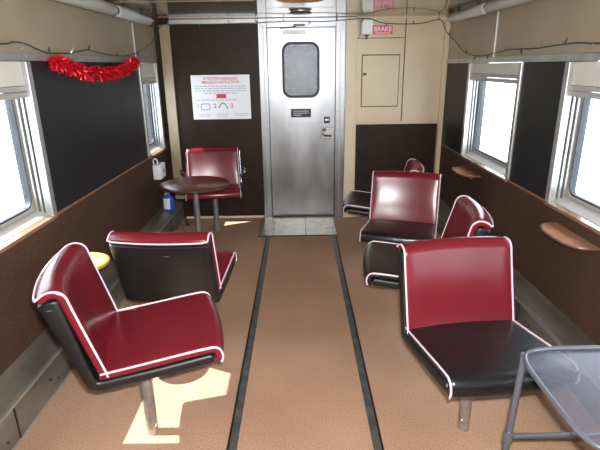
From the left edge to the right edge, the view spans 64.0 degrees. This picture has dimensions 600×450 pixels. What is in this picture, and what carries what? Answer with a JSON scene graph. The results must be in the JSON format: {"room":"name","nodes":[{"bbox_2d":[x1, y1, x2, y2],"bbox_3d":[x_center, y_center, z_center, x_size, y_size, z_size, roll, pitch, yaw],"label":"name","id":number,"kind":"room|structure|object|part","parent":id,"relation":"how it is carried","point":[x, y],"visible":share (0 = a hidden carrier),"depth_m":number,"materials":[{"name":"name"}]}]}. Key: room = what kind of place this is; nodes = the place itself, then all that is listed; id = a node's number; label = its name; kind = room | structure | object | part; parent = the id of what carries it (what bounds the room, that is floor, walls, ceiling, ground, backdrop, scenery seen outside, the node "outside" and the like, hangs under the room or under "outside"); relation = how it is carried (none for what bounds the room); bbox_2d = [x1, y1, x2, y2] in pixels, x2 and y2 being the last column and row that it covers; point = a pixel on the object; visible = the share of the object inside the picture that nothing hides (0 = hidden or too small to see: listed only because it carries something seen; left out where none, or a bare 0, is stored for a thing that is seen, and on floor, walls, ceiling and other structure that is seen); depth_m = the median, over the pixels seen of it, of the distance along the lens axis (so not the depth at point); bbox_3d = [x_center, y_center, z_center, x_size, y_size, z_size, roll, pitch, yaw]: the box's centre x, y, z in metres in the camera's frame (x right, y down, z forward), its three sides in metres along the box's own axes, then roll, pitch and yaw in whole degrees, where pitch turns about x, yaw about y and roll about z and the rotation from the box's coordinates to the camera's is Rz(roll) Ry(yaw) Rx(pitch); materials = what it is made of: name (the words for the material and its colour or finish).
{"room":"train carriage","nodes":[
{"label":"train carriage","id":0,"kind":"room"},
{"bbox_2d":[0,0,169,375],"bbox_3d":[-1.496,0.283,1.149,0.160,1.980,8.415,-1,18,0],"label":"wall","id":1,"kind":"structure","parent":0,"point":[94,132],"depth_m":3.07,"materials":[{"name":"black paint"}]},
{"bbox_2d":[0,61,58,253],"bbox_3d":[-1.461,-0.294,2.172,0.120,0.855,1.024,-1,18,0],"label":"window","id":2,"kind":"structure","parent":1,"relation":"in","point":[17,87],"depth_m":2.57,"materials":[{"name":"metal"}]},
{"bbox_2d":[0,61,24,86],"bbox_3d":[-1.451,-0.641,2.057,0.022,0.120,0.928,-1,18,0],"label":"blind","id":3,"kind":"object","parent":2,"relation":"attached to","point":[12,73],"depth_m":2.41,"materials":[{"name":"beige fabric"}]},
{"bbox_3d":[-1.452,-0.555,2.085,0.038,0.059,0.928,-1,18,0],"label":"blind rail","id":4,"kind":"part","parent":2,"relation":"part of","materials":[{"name":"grey metal"}]},
{"bbox_3d":[-1.508,-0.301,2.170,0.020,0.840,0.998,-1,18,0],"label":"sash","id":5,"kind":"part","parent":2,"relation":"part of","materials":[{"name":"grey metal"}]},
{"bbox_2d":[0,211,48,243],"bbox_3d":[-1.458,0.078,2.295,0.060,0.044,0.928,-1,18,0],"label":"window sill","id":6,"kind":"structure","parent":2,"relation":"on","point":[17,226],"depth_m":2.51,"materials":[{"name":"white metal"}]},
{"bbox_3d":[-1.411,0.100,2.303,0.031,0.024,0.998,-1,18,0],"label":"sill","id":7,"kind":"part","parent":2,"relation":"part of","materials":[{"name":"brown wood"}]},
{"bbox_2d":[0,52,154,62],"bbox_3d":[-1.417,-0.325,0.837,0.014,0.037,8.205,-1,18,0],"label":"trim","id":8,"kind":"structure","parent":1,"relation":"attached to","point":[3,55],"depth_m":2.89,"materials":[{"name":"metal"}]},
{"bbox_2d":[0,200,184,449],"bbox_3d":[-1.334,1.125,1.376,0.141,0.235,8.275,-1,18,0],"label":"trim","id":9,"kind":"structure","parent":1,"relation":"attached to","point":[28,385],"depth_m":2.39,"materials":[{"name":"metal"}]},
{"bbox_2d":[163,191,174,210],"bbox_3d":[-1.337,-0.257,4.882,0.113,0.224,0.069,-1,18,0],"label":"spray bottle","id":10,"kind":"object","parent":9,"relation":"on","point":[168,200],"visible":0.79,"depth_m":4.86,"materials":[{"name":"blue plastic"}]},
{"bbox_2d":[45,54,141,82],"bbox_3d":[-1.373,-1.107,3.386,0.112,0.198,1.469,-1,18,0],"label":"tinsel garland","id":11,"kind":"object","parent":1,"relation":"attached to","point":[60,63],"visible":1,"depth_m":3.11},
{"bbox_2d":[57,157,149,214],"bbox_3d":[-1.419,-0.347,3.650,0.010,0.016,1.838,-1,18,0],"label":"trim","id":12,"kind":"structure","parent":1,"relation":"attached to","point":[147,158],"depth_m":3.36,"materials":[{"name":"brown wood"}]},
{"bbox_2d":[131,23,136,57],"bbox_3d":[-1.435,-1.593,4.155,0.010,0.282,0.022,-1,18,0],"label":"trim","id":13,"kind":"structure","parent":1,"relation":"attached to","point":[131,23],"depth_m":4.15,"materials":[{"name":"metal"}]},
{"bbox_2d":[138,63,165,158],"bbox_3d":[-1.472,-1.118,4.659,0.120,0.855,0.584,-1,18,0],"label":"window","id":14,"kind":"structure","parent":1,"relation":"in","point":[148,73],"depth_m":4.83,"materials":[{"name":"metal"}]},
{"bbox_2d":[141,63,154,77],"bbox_3d":[-1.462,-1.462,4.545,0.022,0.126,0.488,-1,18,0],"label":"blind","id":15,"kind":"object","parent":14,"relation":"attached to","point":[147,70],"depth_m":4.59,"materials":[{"name":"beige fabric"}]},
{"bbox_3d":[-1.462,-1.374,4.574,0.038,0.059,0.488,-1,18,0],"label":"blind rail","id":16,"kind":"part","parent":14,"relation":"part of","materials":[{"name":"grey metal"}]},
{"bbox_3d":[-1.519,-1.125,4.657,0.020,0.840,0.558,-1,18,0],"label":"sash","id":17,"kind":"part","parent":14,"relation":"part of","materials":[{"name":"grey metal"}]},
{"bbox_2d":[150,145,161,153],"bbox_3d":[-1.469,-0.746,4.782,0.060,0.044,0.488,-1,18,0],"label":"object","id":18,"kind":"structure","parent":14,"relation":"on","point":[154,149],"depth_m":4.84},
{"bbox_3d":[-1.422,-0.724,4.790,0.031,0.024,0.558,-1,18,0],"label":"sill","id":19,"kind":"part","parent":14,"relation":"part of","materials":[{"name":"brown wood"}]},
{"bbox_2d":[152,158,165,179],"bbox_3d":[-1.387,-0.566,4.726,0.079,0.209,0.190,-1,18,0],"label":"wall box","id":20,"kind":"object","parent":1,"relation":"attached to","point":[159,171],"visible":1,"depth_m":4.66,"materials":[{"name":"white plastic"}]},
{"bbox_2d":[115,0,254,2],"bbox_3d":[-0.821,-1.594,3.424,1.000,0.003,0.009,-1,18,0],"label":"trim","id":21,"kind":"structure","parent":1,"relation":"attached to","point":[232,0],"depth_m":3.42,"materials":[{"name":"silver metal"}]},
{"bbox_2d":[158,16,230,17],"bbox_3d":[-0.885,-1.939,4.468,0.880,0.003,0.009,-1,18,0],"label":"trim","id":22,"kind":"structure","parent":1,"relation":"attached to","point":[199,16],"depth_m":4.46,"materials":[{"name":"silver laminate"}]},
{"bbox_2d":[53,0,490,26],"bbox_3d":[0.030,-0.767,0.755,3.240,0.220,8.515,-1,18,0],"label":"ceiling","id":23,"kind":"structure","parent":0,"point":[155,9],"depth_m":3.93,"materials":[{"name":"white paint"}]},
{"bbox_2d":[54,0,153,25],"bbox_3d":[-1.306,-1.217,2.462,0.082,0.099,3.650,-1,18,0],"label":"pipe","id":24,"kind":"object","parent":23,"relation":"attached to","point":[101,6],"visible":1,"depth_m":3.28,"materials":[{"name":"silver metal"}]},
{"bbox_2d":[276,0,322,2],"bbox_3d":[0.001,-1.448,3.028,0.390,0.054,0.390,-1,18,0],"label":"ceiling lamp","id":25,"kind":"object","parent":23,"relation":"attached to","point":[284,1],"visible":1,"depth_m":3.12,"materials":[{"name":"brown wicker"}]},
{"bbox_3d":[0.001,-1.448,3.028,0.390,0.053,0.390,-1,18,0],"label":"lamp shade","id":26,"kind":"part","parent":25,"relation":"part of","materials":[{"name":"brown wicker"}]},
{"bbox_2d":[0,16,599,59],"bbox_3d":[0.023,-1.217,2.917,2.886,0.427,3.903,-1,18,0],"label":"string","id":27,"kind":"object","parent":23,"relation":"hanging from","point":[565,42],"visible":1,"depth_m":3.66,"materials":[{"name":"black plastic"}]},
{"bbox_2d":[289,10,311,14],"bbox_3d":[0.003,-1.838,4.153,0.208,0.021,0.208,-1,18,0],"label":"ceiling vent","id":28,"kind":"object","parent":23,"relation":"in","point":[295,12],"visible":1,"depth_m":4.10,"materials":[{"name":"metal"}]},
{"bbox_2d":[447,0,535,22],"bbox_3d":[1.389,-1.242,2.423,0.082,0.099,4.170,-1,18,0],"label":"tube light cover","id":29,"kind":"object","parent":23,"relation":"attached to","point":[491,6],"visible":1,"depth_m":3.58,"materials":[{"name":"white plastic"}]},
{"bbox_2d":[154,16,446,218],"bbox_3d":[0.027,-1.103,5.076,3.240,2.100,0.100,-1,18,0],"label":"wall","id":30,"kind":"structure","parent":0,"point":[218,49],"depth_m":4.96,"materials":[{"name":"brown laminate"}]},
{"bbox_2d":[159,25,184,198],"bbox_3d":[-1.326,-1.128,4.993,0.100,1.764,0.029,-1,18,0],"label":"trim","id":31,"kind":"structure","parent":30,"relation":"attached to","point":[164,31],"depth_m":4.93,"materials":[{"name":"beige laminate"}]},
{"bbox_2d":[169,18,257,23],"bbox_3d":[-0.853,-1.997,4.714,0.870,0.048,0.015,-1,18,0],"label":"trim","id":32,"kind":"structure","parent":30,"relation":"attached to","point":[250,20],"depth_m":4.71,"materials":[{"name":"metal"}]},
{"bbox_2d":[190,74,250,119],"bbox_3d":[-0.811,-1.315,4.943,0.600,0.442,0.010,-1,18,0],"label":"notice","id":33,"kind":"object","parent":30,"relation":"attached to","point":[213,96],"visible":1,"depth_m":4.94,"materials":[{"name":"white paper"}]},
{"bbox_2d":[195,85,247,116],"bbox_3d":[-0.809,-1.279,4.955,0.524,0.306,0.001,-1,18,0],"label":"print","id":34,"kind":"object","parent":33,"relation":"attached to","point":[210,100],"depth_m":4.96,"materials":[{"name":"grey paper"}]},
{"bbox_2d":[187,215,263,218],"bbox_3d":[-0.829,-0.089,5.349,0.864,0.025,0.011,-1,18,0],"label":"baseboard","id":35,"kind":"structure","parent":30,"relation":"attached to","point":[252,216],"depth_m":5.34,"materials":[{"name":"beige laminate"}]},
{"bbox_2d":[257,17,345,217],"bbox_3d":[0.029,-1.063,5.036,0.866,2.047,0.121,-1,18,0],"label":"door","id":36,"kind":"structure","parent":30,"relation":"in","point":[304,87],"depth_m":4.99,"materials":[{"name":"metal"}]},
{"bbox_3d":[0.017,-1.183,4.994,0.383,0.245,0.004,-1,18,0],"label":"patch plate","id":37,"kind":"part","parent":36,"relation":"part of","materials":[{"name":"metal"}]},
{"bbox_2d":[343,17,357,216],"bbox_3d":[0.521,-1.064,5.019,0.112,2.047,0.034,-1,18,0],"label":"trim","id":38,"kind":"structure","parent":30,"relation":"attached to","point":[351,25],"depth_m":4.95,"materials":[{"name":"beige laminate"}]},
{"bbox_2d":[359,19,372,39],"bbox_3d":[0.646,-1.919,4.707,0.123,0.185,0.070,-1,18,0],"label":"box","id":39,"kind":"object","parent":30,"relation":"attached to","point":[366,27],"visible":0.99,"depth_m":4.67,"materials":[{"name":"white plastic"}]},
{"bbox_2d":[361,54,399,106],"bbox_3d":[0.817,-1.462,4.878,0.384,0.512,0.034,-1,18,0],"label":"hatch","id":40,"kind":"object","parent":30,"relation":"attached to","point":[380,72],"visible":1,"depth_m":4.88,"materials":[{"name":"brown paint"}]},
{"bbox_2d":[357,18,406,120],"bbox_3d":[0.815,-1.555,4.874,0.484,0.996,0.004,-1,18,0],"label":"trim","id":41,"kind":"structure","parent":30,"relation":"attached to","point":[406,18],"depth_m":4.82,"materials":[{"name":"brown"}]},
{"bbox_2d":[373,25,392,34],"bbox_3d":[0.817,-1.927,4.739,0.196,0.084,0.005,-1,18,0],"label":"sign","id":42,"kind":"object","parent":30,"relation":"attached to","point":[377,29],"visible":1,"depth_m":4.74,"materials":[{"name":"red plastic"}]},
{"bbox_2d":[354,123,436,191],"bbox_3d":[1.020,-0.596,5.191,0.852,0.980,0.007,-1,18,0],"label":"panel","id":43,"kind":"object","parent":30,"relation":"attached to","point":[378,147],"depth_m":5.11,"materials":[{"name":"brown laminate"}]},
{"bbox_2d":[353,121,437,215],"bbox_3d":[1.017,-0.591,5.189,0.862,1.029,0.013,-1,18,0],"label":"trim","id":44,"kind":"structure","parent":30,"relation":"attached to","point":[428,122],"depth_m":5.02,"materials":[{"name":"beige laminate"}]},
{"bbox_2d":[355,18,444,121],"bbox_3d":[1.003,-1.556,4.871,0.860,0.996,0.009,-1,18,0],"label":"panel","id":45,"kind":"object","parent":30,"relation":"attached to","point":[424,42],"depth_m":4.85,"materials":[{"name":"beige paint"}]},
{"bbox_2d":[434,21,450,173],"bbox_3d":[1.463,-1.163,4.982,0.044,1.764,0.049,-1,18,0],"label":"trim","id":46,"kind":"structure","parent":30,"relation":"attached to","point":[447,25],"depth_m":4.92,"materials":[{"name":"beige laminate"}]},
{"bbox_2d":[15,215,599,449],"bbox_3d":[0.058,1.255,1.425,3.240,0.080,8.515,-1,18,0],"label":"floor","id":47,"kind":"structure","parent":0,"point":[304,390],"depth_m":2.50,"materials":[{"name":"beige carpet"}]},
{"bbox_2d":[90,252,109,269],"bbox_3d":[-1.127,0.499,2.583,0.282,0.658,0.282,-1,18,0],"label":"round table","id":48,"kind":"object","parent":47,"relation":"on","point":[101,260],"visible":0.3,"depth_m":2.50,"materials":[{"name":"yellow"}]},
{"bbox_2d":[32,242,223,435],"bbox_3d":[-0.682,0.542,2.089,0.687,0.876,0.517,-6,19,-14],"label":"swivel chair","id":49,"kind":"object","parent":47,"relation":"on","point":[109,347],"visible":1,"depth_m":1.92,"materials":[{"name":"red leather"}]},
{"bbox_3d":[-0.900,0.331,1.956,0.215,0.386,0.510,-6,19,-14],"label":"backrest","id":50,"kind":"part","parent":49,"relation":"part of","materials":[{"name":"red leather"}]},
{"bbox_3d":[-0.684,0.754,2.158,0.053,0.429,0.053,-6,19,-14],"label":"post","id":51,"kind":"part","parent":49,"relation":"part of","materials":[{"name":"metal"}]},
{"bbox_3d":[-0.602,0.457,2.084,0.517,0.076,0.510,-6,19,-14],"label":"seat","id":52,"kind":"part","parent":49,"relation":"part of","materials":[{"name":"red leather"}]},
{"bbox_2d":[106,231,236,301],"bbox_3d":[-0.682,0.341,2.783,0.517,0.820,0.687,1,18,4],"label":"swivel chair","id":53,"kind":"object","parent":47,"relation":"on","point":[151,266],"visible":0.98,"depth_m":2.44,"materials":[{"name":"black leather"}]},
{"bbox_3d":[-0.676,0.264,2.847,0.510,0.076,0.517,1,18,4],"label":"seat","id":54,"kind":"part","parent":53,"relation":"part of","materials":[{"name":"red leather"}]},
{"bbox_2d":[159,176,229,231],"bbox_3d":[-0.934,-0.080,4.373,0.622,0.625,0.622,-1,18,0],"label":"round table","id":55,"kind":"object","parent":47,"relation":"on","point":[194,185],"visible":0.98,"depth_m":4.26,"materials":[{"name":"brown wood"}]},
{"bbox_3d":[-0.934,-0.065,4.378,0.052,0.595,0.052,-1,18,0],"label":"post","id":56,"kind":"part","parent":55,"relation":"part of","materials":[{"name":"metal"}]},
{"bbox_2d":[180,147,245,230],"bbox_3d":[-0.856,-0.328,4.819,0.656,0.814,0.692,-3,18,-8],"label":"swivel chair","id":57,"kind":"object","parent":47,"relation":"on","point":[224,162],"visible":0.8,"depth_m":4.91,"materials":[{"name":"red leather"}]},
{"bbox_3d":[-1.149,-0.488,4.751,0.073,0.399,0.429,-3,19,-8],"label":"arm","id":58,"kind":"part","parent":57,"relation":"part of","materials":[{"name":"silver metal"}]},
{"bbox_3d":[-0.845,-0.350,4.724,0.510,0.076,0.517,-3,19,-8],"label":"seat","id":59,"kind":"part","parent":57,"relation":"part of","materials":[{"name":"red leather"}]},
{"bbox_3d":[-0.892,-0.601,4.962,0.510,0.386,0.215,-3,19,-8],"label":"backrest","id":60,"kind":"part","parent":57,"relation":"part of","materials":[{"name":"red leather"}]},
{"bbox_3d":[-0.855,-0.118,4.894,0.053,0.368,0.053,-3,19,-8],"label":"post","id":61,"kind":"part","parent":57,"relation":"part of","materials":[{"name":"metal"}]},
{"bbox_3d":[-0.578,-0.522,4.827,0.073,0.399,0.429,-3,19,-8],"label":"arm","id":62,"kind":"part","parent":57,"relation":"part of","materials":[{"name":"silver metal"}]},
{"bbox_2d":[226,236,270,449],"bbox_3d":[-0.298,1.161,1.582,0.045,0.008,6.675,-1,18,0],"label":"rail","id":63,"kind":"object","parent":47,"relation":"on","point":[232,444],"visible":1,"depth_m":2.72,"materials":[{"name":"rubber"}]},
{"bbox_2d":[258,217,337,236],"bbox_3d":[-0.022,0.011,5.038,0.796,0.010,0.602,-1,18,0],"label":"plate","id":64,"kind":"object","parent":47,"relation":"on","point":[270,226],"visible":1,"depth_m":5.00,"materials":[{"name":"grey metal"}]},
{"bbox_2d":[331,235,383,449],"bbox_3d":[0.347,1.152,1.581,0.045,0.008,6.675,-1,18,0],"label":"rail","id":65,"kind":"object","parent":47,"relation":"on","point":[374,428],"visible":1,"depth_m":2.71,"materials":[{"name":"rubber"}]},
{"bbox_2d":[343,159,423,215],"bbox_3d":[0.737,-0.168,4.314,0.687,0.786,0.517,3,19,11],"label":"swivel chair","id":66,"kind":"object","parent":47,"relation":"on","point":[355,202],"visible":0.43,"depth_m":4.17,"materials":[{"name":"leather"}]},
{"bbox_3d":[0.653,-0.207,4.319,0.517,0.076,0.510,3,19,11],"label":"seat","id":67,"kind":"part","parent":66,"relation":"part of","materials":[{"name":"black leather"}]},
{"bbox_3d":[0.953,-0.347,4.210,0.215,0.386,0.510,3,19,11],"label":"backrest","id":68,"kind":"part","parent":66,"relation":"part of","materials":[{"name":"red leather"}]},
{"bbox_2d":[359,171,440,243],"bbox_3d":[0.758,0.052,3.612,0.517,0.810,0.687,5,19,16],"label":"swivel chair","id":69,"kind":"object","parent":47,"relation":"on","point":[404,205],"visible":0.93,"depth_m":3.67,"materials":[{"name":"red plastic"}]},
{"bbox_3d":[0.733,0.031,3.519,0.510,0.076,0.517,5,19,16],"label":"seat","id":70,"kind":"part","parent":69,"relation":"part of","materials":[{"name":"black leather"}]},
{"bbox_3d":[0.820,-0.218,3.748,0.510,0.386,0.215,5,19,16],"label":"backrest","id":71,"kind":"part","parent":69,"relation":"part of","materials":[{"name":"red leather"}]},
{"bbox_2d":[363,195,493,288],"bbox_3d":[0.720,0.287,2.852,0.687,0.842,0.517,2,19,8],"label":"swivel chair","id":72,"kind":"object","parent":47,"relation":"on","point":[467,217],"visible":0.51,"depth_m":2.72,"materials":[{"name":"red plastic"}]},
{"bbox_3d":[0.635,0.223,2.844,0.517,0.076,0.510,2,19,8],"label":"seat","id":73,"kind":"part","parent":72,"relation":"part of","materials":[{"name":"black leather"}]},
{"bbox_3d":[0.937,0.078,2.748,0.215,0.386,0.510,2,19,8],"label":"backrest","id":74,"kind":"part","parent":72,"relation":"part of","materials":[{"name":"red leather"}]},
{"bbox_2d":[396,236,579,431],"bbox_3d":[0.751,0.543,2.087,0.517,0.836,0.687,-3,19,-8],"label":"swivel chair","id":75,"kind":"object","parent":47,"relation":"on","point":[457,293],"visible":0.9,"depth_m":2.15,"materials":[{"name":"red leather"}]},
{"bbox_3d":[0.715,0.261,2.226,0.510,0.386,0.215,-3,19,-8],"label":"backrest","id":76,"kind":"part","parent":75,"relation":"part of","materials":[{"name":"red leather"}]},
{"bbox_3d":[0.753,0.754,2.162,0.053,0.390,0.053,-3,19,-8],"label":"post","id":77,"kind":"part","parent":75,"relation":"part of","materials":[{"name":"metal"}]},
{"bbox_3d":[0.762,0.511,1.988,0.510,0.076,0.517,-3,19,-8],"label":"seat","id":78,"kind":"part","parent":75,"relation":"part of","materials":[{"name":"black leather"}]},
{"bbox_2d":[502,345,599,449],"bbox_3d":[0.984,0.810,1.478,0.569,0.708,0.485,-1,18,0],"label":"table","id":79,"kind":"object","parent":47,"relation":"on","point":[526,361],"visible":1,"depth_m":1.49,"materials":[{"name":"grey paint"}]},
{"bbox_3d":[0.725,0.753,1.681,0.053,0.696,0.023,-1,18,0],"label":"leg","id":80,"kind":"part","parent":79,"relation":"part of","materials":[{"name":"grey paint"}]},
{"bbox_2d":[439,0,599,344],"bbox_3d":[1.584,0.240,1.148,0.160,1.980,8.415,-1,18,0],"label":"wall","id":81,"kind":"structure","parent":0,"point":[568,277],"depth_m":3.07,"materials":[{"name":"brown carpet"}]},
{"bbox_2d":[442,144,459,154],"bbox_3d":[1.487,-0.738,4.709,0.010,0.016,0.593,-1,18,0],"label":"trim","id":82,"kind":"structure","parent":81,"relation":"attached to","point":[456,152],"depth_m":4.69,"materials":[{"name":"brown wood"}]},
{"bbox_2d":[452,166,480,178],"bbox_3d":[1.419,-0.438,4.185,0.154,0.068,0.425,-1,18,0],"label":"wall shelf","id":83,"kind":"object","parent":81,"relation":"attached to","point":[460,170],"visible":1,"depth_m":4.13,"materials":[{"name":"brown wood"}]},
{"bbox_2d":[459,62,523,181],"bbox_3d":[1.528,-0.859,3.814,0.120,0.815,1.054,-1,18,0],"label":"window","id":84,"kind":"structure","parent":81,"relation":"in","point":[477,72],"depth_m":3.97,"materials":[{"name":"metal"}]},
{"bbox_3d":[1.488,-0.483,3.939,0.031,0.024,1.028,-1,18,0],"label":"sill","id":85,"kind":"part","parent":84,"relation":"part of","materials":[{"name":"brown wood"}]},
{"bbox_2d":[464,151,505,175],"bbox_3d":[1.535,-0.505,3.932,0.060,0.044,0.958,-1,18,0],"label":"window sill","id":86,"kind":"structure","parent":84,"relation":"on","point":[478,157],"depth_m":3.93,"materials":[{"name":"white metal"}]},
{"bbox_3d":[1.511,-1.139,3.722,0.038,0.059,0.958,-1,18,0],"label":"blind rail","id":87,"kind":"part","parent":84,"relation":"part of","materials":[{"name":"grey metal"}]},
{"bbox_2d":[472,63,518,74],"bbox_3d":[1.508,-1.206,3.700,0.022,0.080,0.958,-1,18,0],"label":"blind","id":88,"kind":"object","parent":84,"relation":"attached to","point":[477,68],"depth_m":3.68,"materials":[{"name":"beige fabric"}]},
{"bbox_3d":[1.575,-0.867,3.812,0.020,0.800,1.028,-1,18,0],"label":"sash","id":89,"kind":"part","parent":84,"relation":"part of","materials":[{"name":"grey metal"}]},
{"bbox_2d":[492,11,498,56],"bbox_3d":[1.477,-1.437,3.621,0.010,0.319,0.022,-1,18,0],"label":"trim","id":90,"kind":"structure","parent":81,"relation":"attached to","point":[497,17],"depth_m":3.61,"materials":[{"name":"metal"}]},
{"bbox_2d":[436,198,599,427],"bbox_3d":[1.445,1.087,1.375,0.141,0.235,8.275,-1,18,0],"label":"trim","id":91,"kind":"structure","parent":81,"relation":"attached to","point":[533,310],"depth_m":2.76,"materials":[{"name":"metal"}]},
{"bbox_2d":[446,52,599,62],"bbox_3d":[1.489,-0.344,0.896,0.014,0.040,8.305,-1,18,0],"label":"trim","id":92,"kind":"structure","parent":81,"relation":"attached to","point":[595,56],"depth_m":2.99,"materials":[{"name":"metal"}]},
{"bbox_2d":[507,180,544,201],"bbox_3d":[1.493,-0.231,3.179,0.010,0.016,0.568,-1,18,0],"label":"trim","id":93,"kind":"structure","parent":81,"relation":"attached to","point":[509,181],"depth_m":3.15,"materials":[{"name":"brown wood"}]},
{"bbox_2d":[539,222,599,250],"bbox_3d":[1.426,0.082,2.614,0.154,0.068,0.435,-1,18,0],"label":"wall shelf","id":94,"kind":"object","parent":81,"relation":"attached to","point":[557,232],"visible":1,"depth_m":2.57,"materials":[{"name":"brown wood"}]},
{"bbox_2d":[544,61,599,234],"bbox_3d":[1.534,-0.360,2.310,0.120,0.815,1.024,-1,18,0],"label":"window","id":95,"kind":"structure","parent":81,"relation":"in","point":[581,80],"depth_m":2.70,"materials":[{"name":"metal"}]},
{"bbox_3d":[1.495,0.016,2.434,0.031,0.024,0.998,-1,18,0],"label":"sill","id":96,"kind":"part","parent":95,"relation":"part of","materials":[{"name":"brown wood"}]},
{"bbox_2d":[553,197,599,225],"bbox_3d":[1.541,-0.007,2.427,0.060,0.044,0.928,-1,18,0],"label":"window sill","id":97,"kind":"structure","parent":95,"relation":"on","point":[584,211],"depth_m":2.64,"materials":[{"name":"white metal"}]},
{"bbox_3d":[1.581,-0.368,2.308,0.020,0.800,0.998,-1,18,0],"label":"sash","id":98,"kind":"part","parent":95,"relation":"part of","materials":[{"name":"grey metal"}]},
{"bbox_3d":[1.518,-0.601,2.230,0.038,0.059,0.928,-1,18,0],"label":"blind rail","id":99,"kind":"part","parent":95,"relation":"part of","materials":[{"name":"grey metal"}]},
{"bbox_2d":[571,62,599,86],"bbox_3d":[1.514,-0.688,2.201,0.022,0.121,0.928,-1,18,0],"label":"blind","id":100,"kind":"object","parent":95,"relation":"attached to","point":[583,74],"depth_m":2.53,"materials":[{"name":"beige fabric"}]},
{"label":"outside","id":101,"kind":"structure","parent":0,"visible":0},
{"bbox_2d":[0,87,599,219],"bbox_3d":[0.037,2.705,0.896,120.000,0.100,120.000,-1,18,0],"label":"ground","id":102,"kind":"structure","parent":101,"point":[494,141],"depth_m":13.40,"materials":[{"name":"white"}]},
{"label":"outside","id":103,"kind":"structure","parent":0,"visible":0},
{"bbox_2d":[0,90,599,167],"bbox_3d":[0.010,0.608,4.942,27.600,1.317,49.000,-1,18,0],"label":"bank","id":104,"kind":"object","parent":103,"point":[498,111],"visible":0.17,"depth_m":18.19,"materials":[{"name":"white"}]}
]}

